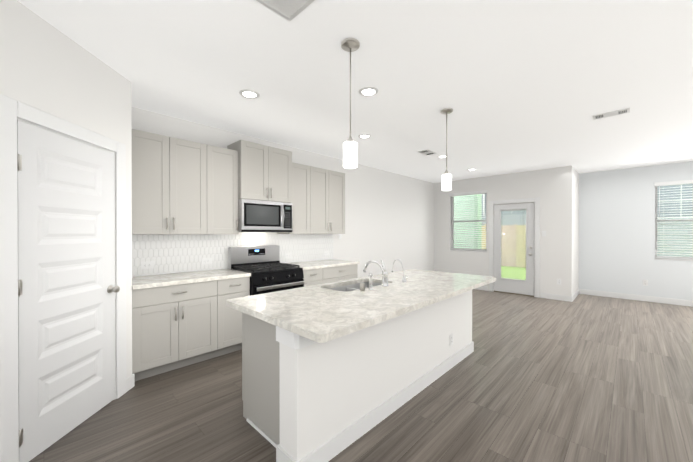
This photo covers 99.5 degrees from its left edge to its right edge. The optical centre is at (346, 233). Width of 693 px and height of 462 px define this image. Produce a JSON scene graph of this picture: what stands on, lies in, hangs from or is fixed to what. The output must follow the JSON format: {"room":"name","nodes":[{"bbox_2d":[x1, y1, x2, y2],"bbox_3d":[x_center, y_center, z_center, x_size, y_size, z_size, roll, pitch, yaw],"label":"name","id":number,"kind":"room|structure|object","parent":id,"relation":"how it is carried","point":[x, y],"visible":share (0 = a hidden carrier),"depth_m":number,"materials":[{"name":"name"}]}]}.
{"room":"kitchen","nodes":[
{"label":"kitchen","id":0,"kind":"room"},
{"bbox_2d":[0,0,131,377],"bbox_3d":[-1.975,0.012,1.724,0.120,2.740,1.825,0,0,-1],"label":"wall","id":1,"kind":"structure","parent":0,"point":[46,66],"depth_m":2.02,"materials":[{"name":"white paint"}]},
{"bbox_2d":[0,94,126,461],"bbox_3d":[-1.972,0.304,2.074,0.138,2.152,0.945,0,0,-1],"label":"door frame","id":2,"kind":"structure","parent":1,"relation":"attached to","point":[12,111],"depth_m":1.68,"materials":[{"name":"white wood"}]},
{"bbox_2d":[17,120,119,461],"bbox_3d":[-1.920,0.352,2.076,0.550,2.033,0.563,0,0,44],"label":"pantry door","id":3,"kind":"structure","parent":1,"relation":"in","point":[68,289],"depth_m":1.98,"materials":[{"name":"white wood"}]},
{"bbox_2d":[131,107,433,277],"bbox_3d":[-0.042,-0.005,5.588,0.150,2.740,7.105,0,0,44],"label":"wall","id":4,"kind":"structure","parent":0,"point":[389,218],"depth_m":6.04,"materials":[{"name":"white paint"}]},
{"bbox_2d":[132,129,215,234],"bbox_3d":[-1.969,-0.516,3.251,0.325,1.038,0.831,0,0,44],"label":"upper cabinet","id":5,"kind":"object","parent":4,"relation":"attached to","point":[180,186],"depth_m":3.13,"materials":[{"name":"grey wood"}]},
{"bbox_2d":[216,146,239,233],"bbox_3d":[-1.620,-0.517,3.612,0.325,1.038,0.450,0,0,44],"label":"upper cabinet","id":6,"kind":"object","parent":4,"relation":"attached to","point":[227,183],"depth_m":3.56,"materials":[{"name":"grey wood"}]},
{"bbox_2d":[132,234,332,276],"bbox_3d":[-1.305,0.228,4.169,0.007,0.457,3.067,0,0,44],"label":"tile backsplash","id":7,"kind":"structure","parent":4,"relation":"attached to","point":[172,253],"depth_m":3.68,"materials":[{"name":"white tile"}]},
{"bbox_2d":[141,261,153,268],"bbox_3d":[-2.197,0.345,3.239,0.007,0.080,0.125,0,0,44],"label":"outlet","id":8,"kind":"object","parent":7,"relation":"attached to","point":[150,265],"depth_m":3.24,"materials":[{"name":"white plastic"}]},
{"bbox_2d":[201,258,211,264],"bbox_3d":[-1.759,0.343,3.691,0.007,0.080,0.125,0,0,44],"label":"outlet","id":9,"kind":"object","parent":7,"relation":"attached to","point":[204,261],"depth_m":3.69,"materials":[{"name":"white plastic"}]},
{"bbox_2d":[285,253,291,258],"bbox_3d":[-0.903,0.339,4.575,0.007,0.080,0.125,0,0,44],"label":"outlet","id":10,"kind":"object","parent":7,"relation":"attached to","point":[287,255],"depth_m":4.57,"materials":[{"name":"white plastic"}]},
{"bbox_2d":[228,140,291,202],"bbox_3d":[-1.175,-0.804,4.024,0.390,0.728,0.761,0,0,44],"label":"upper cabinet","id":11,"kind":"object","parent":4,"relation":"attached to","point":[264,172],"depth_m":3.84,"materials":[{"name":"grey wood"}]},
{"bbox_2d":[238,199,291,231],"bbox_3d":[-1.152,-0.231,4.005,0.453,0.410,0.756,0,0,44],"label":"microwave","id":12,"kind":"object","parent":11,"relation":"attached to","point":[261,216],"visible":0.98,"depth_m":3.83,"materials":[{"name":"silver metal"}]},
{"bbox_2d":[277,162,315,233],"bbox_3d":[-0.776,-0.521,4.483,0.325,1.038,0.450,0,0,44],"label":"upper cabinet","id":13,"kind":"object","parent":4,"relation":"attached to","point":[303,176],"depth_m":4.40,"materials":[{"name":"grey wood"}]},
{"bbox_2d":[316,167,344,232],"bbox_3d":[-0.428,-0.523,4.843,0.325,1.038,0.831,0,0,44],"label":"upper cabinet","id":14,"kind":"object","parent":4,"relation":"attached to","point":[330,185],"depth_m":4.78,"materials":[{"name":"grey wood"}]},
{"bbox_2d":[17,0,692,182],"bbox_3d":[1.635,-1.420,2.089,7.720,0.120,12.290,0,0,44],"label":"ceiling","id":15,"kind":"structure","parent":0,"point":[516,86],"depth_m":2.50,"materials":[{"name":"white paint"}]},
{"bbox_2d":[239,89,259,98],"bbox_3d":[-0.944,-1.358,2.856,0.192,0.010,0.192,0,0,44],"label":"recessed light","id":16,"kind":"object","parent":15,"relation":"in","point":[249,93],"visible":1,"depth_m":2.84,"materials":[{"name":"white"}]},
{"bbox_2d":[256,0,314,20],"bbox_3d":[-0.354,-1.349,1.537,0.470,0.016,0.470,0,0,44],"label":"ceiling vent","id":17,"kind":"object","parent":15,"relation":"in","point":[289,10],"visible":1,"depth_m":1.74,"materials":[{"name":"white"}]},
{"bbox_2d":[341,38,359,168],"bbox_3d":[0.028,-0.919,2.098,0.136,0.882,0.136,0,0,44],"label":"pendant light","id":18,"kind":"object","parent":15,"relation":"hanging from","point":[350,45],"visible":1,"depth_m":2.06,"materials":[{"name":"white glass"}]},
{"bbox_2d":[358,134,370,138],"bbox_3d":[0.253,-1.363,4.101,0.192,0.010,0.192,0,0,44],"label":"recessed light","id":19,"kind":"object","parent":15,"relation":"in","point":[364,136],"visible":0.96,"depth_m":4.09,"materials":[{"name":"white"}]},
{"bbox_2d":[359,87,378,96],"bbox_3d":[0.211,-1.357,2.806,0.192,0.010,0.192,0,0,44],"label":"recessed light","id":20,"kind":"object","parent":15,"relation":"in","point":[368,91],"visible":1,"depth_m":2.80,"materials":[{"name":"white"}]},
{"bbox_2d":[418,149,436,155],"bbox_3d":[1.354,-1.368,4.929,0.205,0.007,0.320,0,0,44],"label":"ceiling vent","id":21,"kind":"object","parent":15,"relation":"in","point":[426,152],"visible":0.98,"depth_m":4.91,"materials":[{"name":"white metal"}]},
{"bbox_2d":[440,108,452,190],"bbox_3d":[1.105,-0.923,3.237,0.136,0.882,0.136,0,0,44],"label":"pendant light","id":22,"kind":"object","parent":15,"relation":"hanging from","point":[446,180],"visible":1,"depth_m":3.21,"materials":[{"name":"white glass"}]},
{"bbox_2d":[592,108,629,119],"bbox_3d":[3.001,-1.361,3.331,0.315,0.007,0.175,0,0,44],"label":"ceiling vent","id":23,"kind":"object","parent":15,"relation":"in","point":[612,113],"visible":1,"depth_m":3.31,"materials":[{"name":"white metal"}]},
{"bbox_2d":[29,289,692,461],"bbox_3d":[1.635,1.440,2.101,7.720,0.120,12.290,0,0,44],"label":"floor","id":24,"kind":"structure","parent":0,"point":[585,378],"depth_m":2.37,"materials":[{"name":"brown wood"}]},
{"bbox_2d":[132,279,223,380],"bbox_3d":[-1.867,0.938,3.159,0.610,0.876,0.831,0,0,44],"label":"base cabinet","id":25,"kind":"object","parent":24,"relation":"on","point":[177,326],"depth_m":2.91,"materials":[{"name":"grey wood"}]},
{"bbox_2d":[224,276,249,353],"bbox_3d":[-1.518,0.936,3.519,0.610,0.876,0.450,0,0,44],"label":"base cabinet","id":26,"kind":"object","parent":24,"relation":"on","point":[234,287],"depth_m":3.34,"materials":[{"name":"grey wood"}]},
{"bbox_2d":[242,312,279,444],"bbox_3d":[-0.395,0.953,2.206,0.613,0.852,0.519,0,0,44],"label":"base cabinet","id":27,"kind":"object","parent":24,"relation":"on","point":[260,378],"visible":0.15,"depth_m":1.98,"materials":[{"name":"grey wood"}]},
{"bbox_2d":[246,418,276,447],"bbox_3d":[-0.548,1.370,1.986,0.523,0.022,0.012,0,0,44],"label":"trim","id":28,"kind":"structure","parent":27,"relation":"attached to","point":[265,436],"depth_m":2.01,"materials":[{"name":"white wood"}]},
{"bbox_2d":[226,269,495,342],"bbox_3d":[0.391,0.502,2.714,1.077,0.040,2.585,0,0,44],"label":"countertop","id":29,"kind":"structure","parent":27,"relation":"on","point":[321,313],"depth_m":2.11,"materials":[{"name":"white stone"}]},
{"bbox_2d":[329,282,381,291],"bbox_3d":[0.112,0.623,2.828,0.405,0.202,0.750,0,0,44],"label":"sink","id":30,"kind":"object","parent":29,"relation":"in","point":[352,287],"visible":0.08,"depth_m":3.03,"materials":[{"name":"silver metal"}]},
{"bbox_2d":[360,283,364,290],"bbox_3d":[0.136,0.453,2.518,0.044,0.060,0.044,0,0,44],"label":"soap dispenser","id":31,"kind":"object","parent":29,"relation":"on","point":[362,286],"visible":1,"depth_m":2.50,"materials":[{"name":"silver metal"}]},
{"bbox_2d":[368,273,372,289],"bbox_3d":[0.210,0.410,2.544,0.048,0.147,0.048,0,0,44],"label":"sprayer","id":32,"kind":"object","parent":29,"relation":"on","point":[370,281],"visible":1,"depth_m":2.53,"materials":[{"name":"silver metal"}]},
{"bbox_2d":[363,260,387,286],"bbox_3d":[0.274,0.360,2.788,0.293,0.244,0.064,0,0,44],"label":"faucet","id":33,"kind":"object","parent":29,"relation":"on","point":[384,276],"visible":1,"depth_m":2.71,"materials":[{"name":"silver metal"}]},
{"bbox_2d":[392,259,407,282],"bbox_3d":[0.542,0.367,2.965,0.154,0.229,0.079,0,0,44],"label":"filter faucet","id":34,"kind":"object","parent":29,"relation":"on","point":[404,279],"visible":0.98,"depth_m":2.93,"materials":[{"name":"silver metal"}]},
{"bbox_2d":[228,245,303,295],"bbox_3d":[-1.051,0.770,3.912,0.709,1.205,0.748,0,0,44],"label":"range","id":35,"kind":"object","parent":24,"relation":"on","point":[266,268],"visible":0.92,"depth_m":3.86,"materials":[{"name":"black metal"}]},
{"bbox_2d":[303,268,327,286],"bbox_3d":[-0.674,0.932,4.390,0.610,0.876,0.450,0,0,44],"label":"base cabinet","id":36,"kind":"object","parent":24,"relation":"on","point":[312,276],"depth_m":4.19,"materials":[{"name":"grey wood"}]},
{"bbox_2d":[328,264,357,282],"bbox_3d":[-0.325,0.931,4.751,0.610,0.876,0.831,0,0,44],"label":"base cabinet","id":37,"kind":"object","parent":24,"relation":"on","point":[339,273],"depth_m":4.58,"materials":[{"name":"grey wood"}]},
{"bbox_2d":[132,259,359,289],"bbox_3d":[-1.077,0.477,3.957,0.632,0.039,3.077,0,0,44],"label":"countertop","id":38,"kind":"structure","parent":37,"relation":"on","point":[144,282],"depth_m":3.26,"materials":[{"name":"white stone"}]},
{"bbox_2d":[279,290,471,461],"bbox_3d":[0.535,0.952,2.594,0.180,0.853,2.510,0,0,44],"label":"wall","id":39,"kind":"structure","parent":24,"relation":"on","point":[329,390],"depth_m":2.00,"materials":[{"name":"white paint"}]},
{"bbox_2d":[276,326,317,348],"bbox_3d":[0.535,0.577,2.577,0.202,0.103,2.532,0,0,44],"label":"trim","id":40,"kind":"structure","parent":39,"relation":"attached to","point":[290,339],"depth_m":1.65,"materials":[{"name":"white wood"}]},
{"bbox_2d":[276,341,473,461],"bbox_3d":[0.347,1.320,2.777,0.728,0.115,2.536,0,0,44],"label":"baseboard","id":41,"kind":"structure","parent":39,"relation":"attached to","point":[331,448],"depth_m":2.10,"materials":[{"name":"white wood"}]},
{"bbox_2d":[450,333,452,345],"bbox_3d":[1.085,1.086,3.028,0.007,0.118,0.075,0,0,44],"label":"outlet","id":42,"kind":"object","parent":39,"relation":"attached to","point":[451,339],"visible":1,"depth_m":3.02,"materials":[{"name":"white plastic"}]},
{"bbox_2d":[434,166,572,297],"bbox_3d":[3.506,-0.011,6.993,2.994,2.740,0.150,0,0,44],"label":"wall","id":43,"kind":"structure","parent":0,"point":[552,188],"depth_m":6.32,"materials":[{"name":"white paint"}]},
{"bbox_2d":[450,190,486,250],"bbox_3d":[3.047,-0.321,7.362,0.931,1.459,0.078,0,0,44],"label":"blinds","id":44,"kind":"object","parent":43,"relation":"attached to","point":[469,193],"visible":0.88,"depth_m":7.32,"materials":[{"name":"white plastic"}]},
{"bbox_2d":[450,194,486,251],"bbox_3d":[3.074,-0.310,7.390,0.907,1.485,0.147,0,0,44],"label":"window","id":45,"kind":"structure","parent":43,"relation":"in","point":[453,226],"depth_m":7.50,"materials":[{"name":"white"}]},
{"bbox_2d":[475,286,487,290],"bbox_3d":[2.891,1.299,7.480,1.359,0.115,0.013,0,0,44],"label":"baseboard","id":46,"kind":"structure","parent":43,"relation":"attached to","point":[485,288],"depth_m":7.07,"materials":[{"name":"white wood"}]},
{"bbox_2d":[493,203,533,295],"bbox_3d":[3.766,0.325,6.641,0.827,2.019,0.108,0,0,44],"label":"patio door","id":47,"kind":"structure","parent":43,"relation":"in","point":[514,285],"depth_m":6.63,"materials":[{"name":"white"}]},
{"bbox_2d":[489,197,539,297],"bbox_3d":[3.824,0.287,6.688,1.019,2.147,0.188,0,0,44],"label":"door frame","id":48,"kind":"structure","parent":43,"relation":"attached to","point":[536,201],"depth_m":6.40,"materials":[{"name":"white wood"}]},
{"bbox_2d":[541,293,570,301],"bbox_3d":[4.330,1.305,6.086,0.512,0.115,0.013,0,0,44],"label":"baseboard","id":49,"kind":"structure","parent":43,"relation":"attached to","point":[543,295],"depth_m":6.07,"materials":[{"name":"white wood"}]},
{"bbox_2d":[573,167,578,293],"bbox_3d":[4.962,-0.009,6.452,0.150,2.740,1.100,0,0,44],"label":"wall","id":50,"kind":"structure","parent":0,"point":[575,230],"depth_m":6.32,"materials":[{"name":"white paint"}]},
{"bbox_2d":[571,289,579,301],"bbox_3d":[4.906,1.305,6.280,0.016,0.115,1.093,0,0,44],"label":"baseboard","id":51,"kind":"structure","parent":50,"relation":"attached to","point":[577,292],"depth_m":6.23,"materials":[{"name":"white wood"}]},
{"bbox_2d":[579,161,692,300],"bbox_3d":[6.829,-0.004,5.307,4.126,2.740,0.150,0,0,44],"label":"wall","id":52,"kind":"structure","parent":0,"point":[616,230],"depth_m":6.14,"materials":[{"name":"white paint"}]},
{"bbox_2d":[580,289,692,306],"bbox_3d":[6.760,1.309,5.263,4.096,0.115,0.016,0,0,44],"label":"baseboard","id":53,"kind":"structure","parent":52,"relation":"attached to","point":[582,291],"depth_m":6.00,"materials":[{"name":"white wood"}]},
{"bbox_2d":[654,180,692,259],"bbox_3d":[6.493,-0.271,5.558,0.924,1.504,0.078,0,0,44],"label":"blinds","id":54,"kind":"object","parent":52,"relation":"attached to","point":[669,183],"visible":0.9,"depth_m":5.71,"materials":[{"name":"white plastic"}]},
{"bbox_2d":[655,184,692,260],"bbox_3d":[6.520,-0.260,5.586,0.900,1.530,0.147,0,0,44],"label":"window","id":55,"kind":"structure","parent":52,"relation":"in","point":[656,202],"depth_m":5.83,"materials":[{"name":"white"}]},
{"label":"outside","id":56,"kind":"structure","parent":0,"visible":0},
{"bbox_2d":[501,263,525,279],"bbox_3d":[14.810,1.478,18.785,55.000,0.100,32.410,0,0,44],"label":"lawn","id":57,"kind":"structure","parent":56,"point":[517,271],"depth_m":11.15,"materials":[{"name":"green plant"}]},
{"bbox_2d":[454,194,481,248],"bbox_3d":[2.794,-1.537,10.689,3.980,6.000,0.340,0,0,44],"label":"window blinds","id":58,"kind":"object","parent":57,"relation":"on","point":[474,214],"depth_m":9.43,"materials":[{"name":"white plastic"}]},
{"bbox_2d":[482,224,485,248],"bbox_3d":[4.058,0.489,16.273,7.040,1.900,0.110,0,0,44],"label":"fence","id":59,"kind":"object","parent":57,"relation":"on","point":[484,236],"depth_m":13.84,"materials":[{"name":"beige wood"}]},
{"bbox_2d":[482,214,525,260],"bbox_3d":[7.827,0.191,15.880,9.000,2.500,0.110,0,0,44],"label":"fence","id":60,"kind":"object","parent":57,"relation":"on","point":[514,219],"depth_m":15.13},
{"bbox_2d":[501,224,516,266],"bbox_3d":[7.071,0.501,13.412,1.250,1.900,0.110,0,0,44],"label":"fence","id":61,"kind":"object","parent":57,"relation":"on","point":[511,238],"depth_m":13.15,"materials":[{"name":"beige wood"}]},
{"bbox_2d":[516,225,525,267],"bbox_3d":[8.286,0.507,12.179,2.190,1.900,0.110,0,0,44],"label":"fence","id":62,"kind":"object","parent":57,"relation":"on","point":[523,254],"depth_m":12.76,"materials":[{"name":"beige wood"}]},
{"bbox_2d":[482,184,692,255],"bbox_3d":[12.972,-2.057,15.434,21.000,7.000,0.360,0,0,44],"label":"house","id":63,"kind":"structure","parent":57,"relation":"on","point":[667,199],"depth_m":13.35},
{"bbox_2d":[657,217,692,256],"bbox_3d":[11.111,0.477,7.412,8.500,2.000,0.110,0,0,44],"label":"window blinds","id":64,"kind":"object","parent":57,"relation":"on","point":[678,232],"depth_m":8.66,"materials":[{"name":"white plastic"}]}
]}

